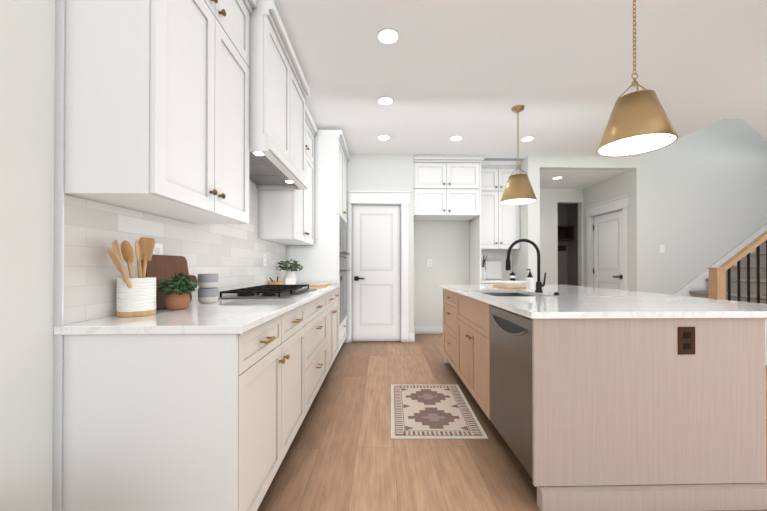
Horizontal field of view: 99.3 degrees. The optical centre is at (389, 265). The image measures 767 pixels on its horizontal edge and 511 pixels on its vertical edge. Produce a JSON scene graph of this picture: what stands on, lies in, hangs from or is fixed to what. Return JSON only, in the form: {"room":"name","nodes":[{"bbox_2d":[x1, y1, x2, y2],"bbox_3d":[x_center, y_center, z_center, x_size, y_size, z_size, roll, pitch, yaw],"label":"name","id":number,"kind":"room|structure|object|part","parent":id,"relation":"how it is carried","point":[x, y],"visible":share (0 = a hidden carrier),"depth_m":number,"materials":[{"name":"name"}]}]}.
{"room":"kitchen","nodes":[
{"label":"kitchen","id":0,"kind":"room"},
{"bbox_2d":[0,0,285,510],"bbox_3d":[-1.224,-0.273,0.928,0.128,2.800,8.050,0,0,-1],"label":"wall","id":1,"kind":"structure","parent":0,"point":[27,77],"depth_m":1.09,"materials":[{"name":"white paint"}]},
{"bbox_2d":[152,243,162,254],"bbox_3d":[-1.173,-0.049,1.643,0.006,0.120,0.075,0,0,-1],"label":"outlet","id":2,"kind":"object","parent":1,"relation":"attached to","point":[158,249],"visible":0.41,"depth_m":1.65,"materials":[{"name":"white plastic"}]},
{"bbox_2d":[64,0,251,223],"bbox_3d":[-1.012,-0.911,1.567,0.338,1.318,0.828,0,0,-1],"label":"upper cabinet","id":3,"kind":"object","parent":1,"relation":"attached to","point":[157,104],"depth_m":1.21,"materials":[{"name":"white wood"}]},
{"bbox_2d":[263,254,265,265],"bbox_3d":[-1.210,-0.050,3.153,0.006,0.120,0.075,0,0,-1],"label":"outlet","id":4,"kind":"object","parent":1,"relation":"attached to","point":[264,259],"visible":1,"depth_m":3.14,"materials":[{"name":"white plastic"}]},
{"bbox_2d":[249,0,309,189],"bbox_3d":[-0.965,-1.156,2.490,0.478,0.925,1.009,0,0,-1],"label":"range hood","id":5,"kind":"object","parent":1,"relation":"attached to","point":[279,91],"visible":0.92,"depth_m":2.23,"materials":[{"name":"white wood"}]},
{"bbox_2d":[258,112,315,244],"bbox_3d":[-1.058,-0.899,3.426,0.338,1.318,0.868,0,0,-1],"label":"upper cabinet","id":6,"kind":"object","parent":1,"relation":"attached to","point":[286,217],"depth_m":3.00,"materials":[{"name":"white wood"}]},
{"bbox_2d":[343,154,413,342],"bbox_3d":[-0.455,-0.249,4.913,1.620,2.800,0.120,0,0,-1],"label":"wall","id":7,"kind":"structure","parent":0,"point":[375,172],"depth_m":4.87,"materials":[{"name":"white paint"}]},
{"bbox_2d":[352,205,399,341],"bbox_3d":[-0.202,0.123,4.876,0.715,2.040,0.102,0,0,-1],"label":"pantry door","id":8,"kind":"structure","parent":7,"relation":"in","point":[376,279],"depth_m":4.89,"materials":[{"name":"paint"}]},
{"bbox_3d":[-0.455,0.201,4.849,0.152,0.064,0.062,0,0,-1],"label":"handle","id":9,"kind":"part","parent":8,"relation":"part of","materials":[{"name":"black metal"}]},
{"bbox_2d":[347,191,415,342],"bbox_3d":[-0.129,0.025,4.895,1.000,2.252,0.148,0,0,-1],"label":"trim","id":10,"kind":"structure","parent":7,"relation":"attached to","point":[402,200],"depth_m":4.84,"materials":[{"name":"paint"}]},
{"bbox_3d":[-0.160,0.025,4.895,0.940,2.252,0.148,0,0,-1],"label":"pantry casing","id":11,"kind":"part","parent":10,"relation":"part of","materials":[{"name":"paint"}]},
{"bbox_2d":[409,333,413,341],"bbox_3d":[0.321,1.081,4.856,0.070,0.140,0.015,0,0,-1],"label":"baseboard","id":12,"kind":"structure","parent":7,"relation":"attached to","point":[411,337],"depth_m":4.85,"materials":[{"name":"paint"}]},
{"bbox_2d":[414,221,415,324],"bbox_3d":[0.287,-0.247,5.231,0.120,2.800,0.480,0,0,-1],"label":"wall","id":13,"kind":"structure","parent":0,"point":[414,221],"depth_m":5.48,"materials":[{"name":"white paint"}]},
{"bbox_2d":[416,221,511,324],"bbox_3d":[1.145,-0.245,5.558,1.850,2.800,0.128,0,0,-1],"label":"wall","id":14,"kind":"structure","parent":0,"point":[446,243],"depth_m":5.49,"materials":[{"name":"white paint"}]},
{"bbox_2d":[416,325,442,333],"bbox_3d":[0.841,1.084,5.480,1.000,0.140,0.015,0,0,-1],"label":"trim","id":15,"kind":"structure","parent":14,"relation":"attached to","point":[420,329],"depth_m":5.47,"materials":[{"name":"paint"}]},
{"bbox_3d":[0.849,1.085,5.480,0.985,0.140,0.015,0,0,-1],"label":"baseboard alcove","id":16,"kind":"part","parent":15,"relation":"part of","materials":[{"name":"paint"}]},
{"bbox_2d":[428,259,431,266],"bbox_3d":[0.671,-0.035,5.486,0.075,0.120,0.006,0,0,-1],"label":"outlet","id":17,"kind":"object","parent":14,"relation":"attached to","point":[429,262],"visible":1,"depth_m":5.48,"materials":[{"name":"white plastic"}]},
{"bbox_2d":[414,159,481,222],"bbox_3d":[0.849,-1.165,5.205,0.998,0.836,0.588,0,0,-1],"label":"upper cabinet","id":18,"kind":"object","parent":14,"relation":"attached to","point":[470,188],"depth_m":4.92,"materials":[{"name":"white wood"}]},
{"bbox_2d":[470,163,520,250],"bbox_3d":[1.722,-0.919,5.346,0.703,1.326,0.331,0,0,-1],"label":"upper cabinet","id":19,"kind":"object","parent":14,"relation":"attached to","point":[498,226],"depth_m":5.18,"materials":[{"name":"white wood"}]},
{"bbox_2d":[257,334,766,510],"bbox_3d":[3.435,1.167,2.509,9.560,0.060,11.000,0,0,-1],"label":"floor","id":20,"kind":"structure","parent":0,"point":[345,452],"depth_m":1.93,"materials":[{"name":"brown wood"}]},
{"bbox_2d":[54,304,305,510],"bbox_3d":[-0.871,0.689,1.661,0.625,0.886,1.030,0,0,-1],"label":"base cabinet","id":21,"kind":"object","parent":20,"relation":"on","point":[195,406],"depth_m":1.15,"materials":[{"name":"grey wood"}]},
{"bbox_2d":[54,284,339,335],"bbox_3d":[-0.880,0.236,2.499,0.648,0.030,2.717,0,0,-1],"label":"countertop","id":22,"kind":"structure","parent":21,"relation":"on","point":[245,315],"depth_m":1.33,"materials":[{"name":"white stone"}]},
{"bbox_2d":[107,237,156,316],"bbox_3d":[-1.088,0.045,1.352,0.138,0.337,0.242,0,0,-1],"label":"utensil crock","id":23,"kind":"object","parent":22,"relation":"on","point":[135,296],"visible":1,"depth_m":1.35,"materials":[{"name":"white ceramic"}]},
{"bbox_2d":[141,255,196,308],"bbox_3d":[-1.145,0.082,1.724,0.057,0.265,0.401,0,0,-1],"label":"cutting board","id":24,"kind":"object","parent":22,"relation":"on","point":[159,267],"visible":0.4,"depth_m":1.64,"materials":[{"name":"brown wood"}]},
{"bbox_2d":[157,272,197,309],"bbox_3d":[-1.029,0.124,1.576,0.170,0.181,0.179,0,0,-1],"label":"potted plant","id":25,"kind":"object","parent":22,"relation":"on","point":[178,289],"visible":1,"depth_m":1.54,"materials":[{"name":"green plant"}]},
{"bbox_2d":[198,274,217,302],"bbox_3d":[-1.057,0.134,1.910,0.107,0.166,0.138,0,0,-1],"label":"mugs","id":26,"kind":"object","parent":22,"relation":"on","point":[207,288],"visible":1,"depth_m":1.85,"materials":[{"name":"grey ceramic"}]},
{"bbox_2d":[218,285,316,298],"bbox_3d":[-0.908,0.199,2.563,0.490,0.045,0.910,0,0,-1],"label":"cooktop","id":27,"kind":"object","parent":22,"relation":"in","point":[274,292],"visible":1,"depth_m":2.27,"materials":[{"name":"black metal"}]},
{"bbox_2d":[268,276,284,284],"bbox_3d":[-1.134,0.169,3.235,0.156,0.113,0.210,0,0,-1],"label":"tray","id":28,"kind":"object","parent":22,"relation":"on","point":[272,282],"visible":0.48,"depth_m":3.21,"materials":[{"name":"brown wood"}]},
{"bbox_2d":[276,259,302,284],"bbox_3d":[-1.079,0.078,3.529,0.283,0.298,0.282,0,0,-1],"label":"potted plant","id":29,"kind":"object","parent":22,"relation":"on","point":[289,273],"visible":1,"depth_m":3.49,"materials":[{"name":"green plant"}]},
{"bbox_2d":[306,283,330,286],"bbox_3d":[-0.772,0.212,3.562,0.200,0.030,0.340,0,0,-1],"label":"tray","id":30,"kind":"object","parent":22,"relation":"on","point":[318,284],"visible":0.96,"depth_m":3.43,"materials":[{"name":"brown wood"}]},
{"bbox_2d":[286,130,349,351],"bbox_3d":[-0.905,-0.230,4.349,0.688,2.755,0.973,0,0,-1],"label":"tall cabinet","id":31,"kind":"object","parent":20,"relation":"on","point":[323,259],"visible":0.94,"depth_m":3.87,"materials":[{"name":"white wood"}]},
{"bbox_2d":[306,292,329,413],"bbox_3d":[-0.894,0.695,2.616,0.625,0.886,0.994,0,0,-1],"label":"base cabinet","id":32,"kind":"object","parent":20,"relation":"on","point":[318,311],"depth_m":2.62,"materials":[{"name":"grey wood"}]},
{"bbox_2d":[330,288,337,366],"bbox_3d":[-0.915,0.700,3.456,0.625,0.886,0.800,0,0,-1],"label":"base cabinet","id":33,"kind":"object","parent":20,"relation":"on","point":[333,295],"depth_m":3.49,"materials":[{"name":"grey wood"}]},
{"bbox_2d":[391,384,487,438],"bbox_3d":[0.325,1.133,2.608,0.662,0.008,0.987,0,0,-1],"label":"rug","id":34,"kind":"object","parent":20,"relation":"on","point":[418,411],"visible":1,"depth_m":2.46,"materials":[{"name":"beige fabric"}]},
{"bbox_2d":[470,279,525,284],"bbox_3d":[1.725,0.710,5.211,0.703,0.886,0.581,0,0,-1],"label":"base cabinet","id":35,"kind":"object","parent":20,"relation":"on","point":[472,281],"depth_m":5.03,"materials":[{"name":"white wood"}]},
{"bbox_2d":[478,279,525,282],"bbox_3d":[1.725,0.252,5.204,0.703,0.030,0.601,0,0,-1],"label":"countertop","id":36,"kind":"structure","parent":35,"relation":"on","point":[479,280],"depth_m":4.93,"materials":[{"name":"white stone"}]},
{"bbox_2d":[481,256,486,279],"bbox_3d":[1.500,0.027,5.280,0.141,0.420,0.143,0,0,-1],"label":"vase","id":37,"kind":"object","parent":36,"relation":"on","point":[483,273],"visible":0.71,"depth_m":5.24,"materials":[{"name":"white ceramic"}]},
{"bbox_2d":[486,261,501,278],"bbox_3d":[1.742,0.088,5.467,0.260,0.299,0.054,0,0,-1],"label":"sign","id":38,"kind":"object","parent":36,"relation":"on","point":[493,270],"visible":1,"depth_m":5.46,"materials":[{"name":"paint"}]},
{"bbox_2d":[510,272,514,279],"bbox_3d":[1.949,0.170,5.179,0.086,0.134,0.085,0,0,-1],"label":"canister","id":39,"kind":"object","parent":36,"relation":"on","point":[512,275],"visible":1,"depth_m":5.14,"materials":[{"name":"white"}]},
{"bbox_2d":[558,225,573,250],"bbox_3d":[3.314,0.159,7.044,1.220,2.010,0.420,0,0,-1],"label":"cubby shelf","id":40,"kind":"object","parent":20,"relation":"on","point":[565,232],"visible":0.12,"depth_m":7.10,"materials":[{"name":"brown wood"}]},
{"bbox_2d":[443,288,766,510],"bbox_3d":[1.331,0.695,2.672,1.447,0.886,2.342,0,0,-1],"label":"kitchen island","id":41,"kind":"object","parent":20,"relation":"on","point":[593,399],"depth_m":1.53,"materials":[{"name":"brown wood"}]},
{"bbox_2d":[490,306,532,479],"bbox_3d":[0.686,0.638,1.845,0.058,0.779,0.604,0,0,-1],"label":"dishwasher","id":42,"kind":"object","parent":41,"relation":"in","point":[511,330],"depth_m":1.76,"materials":[{"name":"silver metal"}]},
{"bbox_2d":[440,284,583,291],"bbox_3d":[1.337,0.242,3.426,1.469,0.030,0.844,0,0,-1],"label":"island countertop","id":43,"kind":"structure","parent":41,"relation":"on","point":[475,288],"depth_m":3.29,"materials":[{"name":"white stone"}]},
{"bbox_2d":[493,282,525,288],"bbox_3d":[1.206,0.200,3.271,0.220,0.050,0.380,0,0,-1],"label":"tray","id":44,"kind":"object","parent":43,"relation":"on","point":[510,285],"visible":0.95,"depth_m":3.13,"materials":[{"name":"brown wood"}]},
{"bbox_2d":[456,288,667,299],"bbox_3d":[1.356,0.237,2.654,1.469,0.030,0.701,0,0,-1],"label":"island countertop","id":45,"kind":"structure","parent":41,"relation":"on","point":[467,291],"depth_m":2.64,"materials":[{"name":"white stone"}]},
{"bbox_2d":[505,239,545,291],"bbox_3d":[1.115,0.003,2.669,0.339,0.437,0.060,0,0,-1],"label":"faucet","id":46,"kind":"object","parent":45,"relation":"on","point":[539,285],"visible":1,"depth_m":2.66,"materials":[{"name":"black metal"}]},
{"bbox_2d":[526,269,533,289],"bbox_3d":[1.264,0.129,2.942,0.067,0.188,0.064,0,0,-1],"label":"soap bottle","id":47,"kind":"object","parent":45,"relation":"on","point":[530,282],"visible":1,"depth_m":2.92,"materials":[{"name":"white plastic"}]},
{"bbox_2d":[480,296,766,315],"bbox_3d":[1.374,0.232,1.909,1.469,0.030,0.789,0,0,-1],"label":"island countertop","id":48,"kind":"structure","parent":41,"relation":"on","point":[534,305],"depth_m":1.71,"materials":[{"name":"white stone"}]},
{"bbox_2d":[484,293,530,295],"bbox_3d":[0.956,0.357,2.643,0.464,0.210,0.724,0,0,-1],"label":"sink basin","id":49,"kind":"object","parent":48,"relation":"in","point":[493,294],"depth_m":3.01,"materials":[{"name":"silver metal"}]},
{"bbox_2d":[678,327,694,354],"bbox_3d":[1.398,0.356,1.536,0.080,0.130,0.006,0,0,-1],"label":"outlet","id":50,"kind":"object","parent":41,"relation":"attached to","point":[686,335],"depth_m":1.53,"materials":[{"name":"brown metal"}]},
{"bbox_2d":[673,223,766,364],"bbox_3d":[5.666,-0.787,4.367,3.981,4.120,1.275,0,0,-1],"label":"staircase","id":51,"kind":"structure","parent":20,"relation":"on","point":[738,272],"depth_m":4.33,"materials":[{"name":"carpet"}]},
{"bbox_3d":[5.731,-1.376,3.806,3.877,2.949,0.060,0,0,-1],"label":"handrail","id":52,"kind":"part","parent":51,"relation":"part of","materials":[{"name":"brown wood"}]},
{"bbox_2d":[273,0,766,158],"bbox_3d":[3.481,-1.722,1.052,9.540,0.100,8.050,0,0,-1],"label":"ceiling","id":53,"kind":"structure","parent":0,"point":[472,73],"depth_m":2.76,"materials":[{"name":"white paint"}]},
{"bbox_2d":[377,135,389,139],"bbox_3d":[-0.078,-1.650,4.221,0.170,0.005,0.170,0,0,-1],"label":"recessed light","id":54,"kind":"object","parent":53,"relation":"in","point":[383,137],"visible":1,"depth_m":4.21,"materials":[{"name":"paint"}]},
{"bbox_2d":[377,96,393,104],"bbox_3d":[-0.045,-1.656,3.291,0.170,0.005,0.170,0,0,-1],"label":"recessed light","id":55,"kind":"object","parent":53,"relation":"in","point":[384,100],"visible":1,"depth_m":3.28,"materials":[{"name":"paint"}]},
{"bbox_2d":[376,28,399,44],"bbox_3d":[-0.013,-1.661,2.372,0.170,0.005,0.170,0,0,-1],"label":"recessed light","id":56,"kind":"object","parent":53,"relation":"in","point":[387,36],"visible":1,"depth_m":2.37,"materials":[{"name":"paint"}]},
{"bbox_2d":[450,136,462,140],"bbox_3d":[0.862,-1.650,4.244,0.170,0.005,0.170,0,0,-1],"label":"recessed light","id":57,"kind":"object","parent":53,"relation":"in","point":[455,138],"visible":1,"depth_m":4.24,"materials":[{"name":"paint"}]},
{"bbox_2d":[500,105,536,204],"bbox_3d":[1.349,-1.159,3.432,0.370,0.998,0.370,0,0,-1],"label":"pendant light","id":58,"kind":"object","parent":53,"relation":"hanging from","point":[518,189],"visible":1,"depth_m":3.34,"materials":[{"name":"gold metal"}]},
{"bbox_2d":[500,198,535,204],"bbox_3d":[1.349,-0.669,3.429,0.352,0.004,0.352,0,0,-1],"label":"diffuser","id":59,"kind":"object","parent":58,"relation":"attached to","point":[504,201],"depth_m":3.42,"materials":[{"name":"white"}]},
{"bbox_2d":[521,136,534,141],"bbox_3d":[1.802,-1.650,4.266,0.170,0.005,0.170,0,0,-1],"label":"recessed light","id":60,"kind":"object","parent":53,"relation":"in","point":[527,138],"visible":1,"depth_m":4.25,"materials":[{"name":"paint"}]},
{"bbox_2d":[596,0,678,156],"bbox_3d":[1.388,-1.168,1.849,0.370,0.998,0.370,0,0,-1],"label":"pendant light","id":61,"kind":"object","parent":53,"relation":"hanging from","point":[639,122],"visible":1,"depth_m":1.76,"materials":[{"name":"gold metal"}]},
{"bbox_2d":[598,133,675,155],"bbox_3d":[1.388,-0.678,1.846,0.352,0.004,0.352,0,0,-1],"label":"diffuser","id":62,"kind":"object","parent":61,"relation":"attached to","point":[627,144],"depth_m":1.82,"materials":[{"name":"white"}]},
{"bbox_2d":[512,156,539,283],"bbox_3d":[2.158,-0.245,5.637,0.180,2.800,1.440,0,0,-1],"label":"wall","id":63,"kind":"structure","parent":0,"point":[524,257],"depth_m":4.92,"materials":[{"name":"white paint"}]},
{"bbox_2d":[540,189,582,285],"bbox_3d":[3.037,-0.155,6.319,1.610,2.630,0.120,0,0,-1],"label":"wall","id":64,"kind":"structure","parent":0,"point":[548,236],"depth_m":6.26,"materials":[{"name":"white paint"}]},
{"bbox_2d":[557,203,567,284],"bbox_3d":[3.282,-0.149,7.325,1.370,2.630,0.120,0,0,-1],"label":"wall","id":65,"kind":"structure","parent":0,"point":[561,207],"depth_m":7.28,"materials":[{"name":"white paint"}]},
{"bbox_2d":[567,203,577,285],"bbox_3d":[4.037,-0.152,6.903,0.120,2.630,1.000,0,0,-1],"label":"wall","id":66,"kind":"structure","parent":0,"point":[572,219],"depth_m":7.05,"materials":[{"name":"grey paint"}]},
{"bbox_2d":[540,170,629,188],"bbox_3d":[3.053,-1.559,5.667,1.610,0.170,1.200,0,0,-1],"label":"ceiling","id":67,"kind":"structure","parent":0,"point":[576,179],"depth_m":5.49,"materials":[{"name":"white paint"}]},
{"bbox_2d":[540,156,635,169],"bbox_3d":[3.009,-1.563,5.006,1.490,0.170,0.120,0,0,-1],"label":"wall","id":68,"kind":"structure","parent":0,"point":[581,163],"depth_m":4.95,"materials":[{"name":"white paint"}]},
{"bbox_2d":[583,171,630,290],"bbox_3d":[3.797,-0.159,5.677,0.120,2.630,1.200,0,0,-1],"label":"wall","id":69,"kind":"structure","parent":0,"point":[608,189],"depth_m":5.65,"materials":[{"name":"white paint"}]},
{"bbox_2d":[585,195,629,290],"bbox_3d":[3.775,0.029,5.625,0.148,2.252,1.080,0,0,-1],"label":"trim","id":70,"kind":"structure","parent":69,"relation":"attached to","point":[620,203],"depth_m":5.49,"materials":[{"name":"paint"}]},
{"bbox_3d":[3.775,0.029,5.625,0.148,2.252,1.080,0,0,-1],"label":"hall door casing","id":71,"kind":"part","parent":70,"relation":"part of","materials":[{"name":"paint"}]},
{"bbox_2d":[594,210,622,289],"bbox_3d":[3.758,0.127,5.624,0.102,2.040,0.770,0,0,-1],"label":"hall door","id":72,"kind":"structure","parent":69,"relation":"in","point":[608,264],"depth_m":5.62,"materials":[{"name":"paint"}]},
{"bbox_2d":[630,119,766,294],"bbox_3d":[5.980,-1.702,4.394,4.620,5.700,1.490,0,0,-1],"label":"wall","id":73,"kind":"structure","parent":0,"point":[698,202],"depth_m":4.98,"materials":[{"name":"white paint"}]},
{"bbox_2d":[660,245,664,252],"bbox_3d":[4.145,-0.249,4.962,0.075,0.120,0.007,0,0,-1],"label":"light switch","id":74,"kind":"object","parent":73,"relation":"attached to","point":[662,248],"visible":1,"depth_m":4.96,"materials":[{"name":"white plastic"}]}
]}

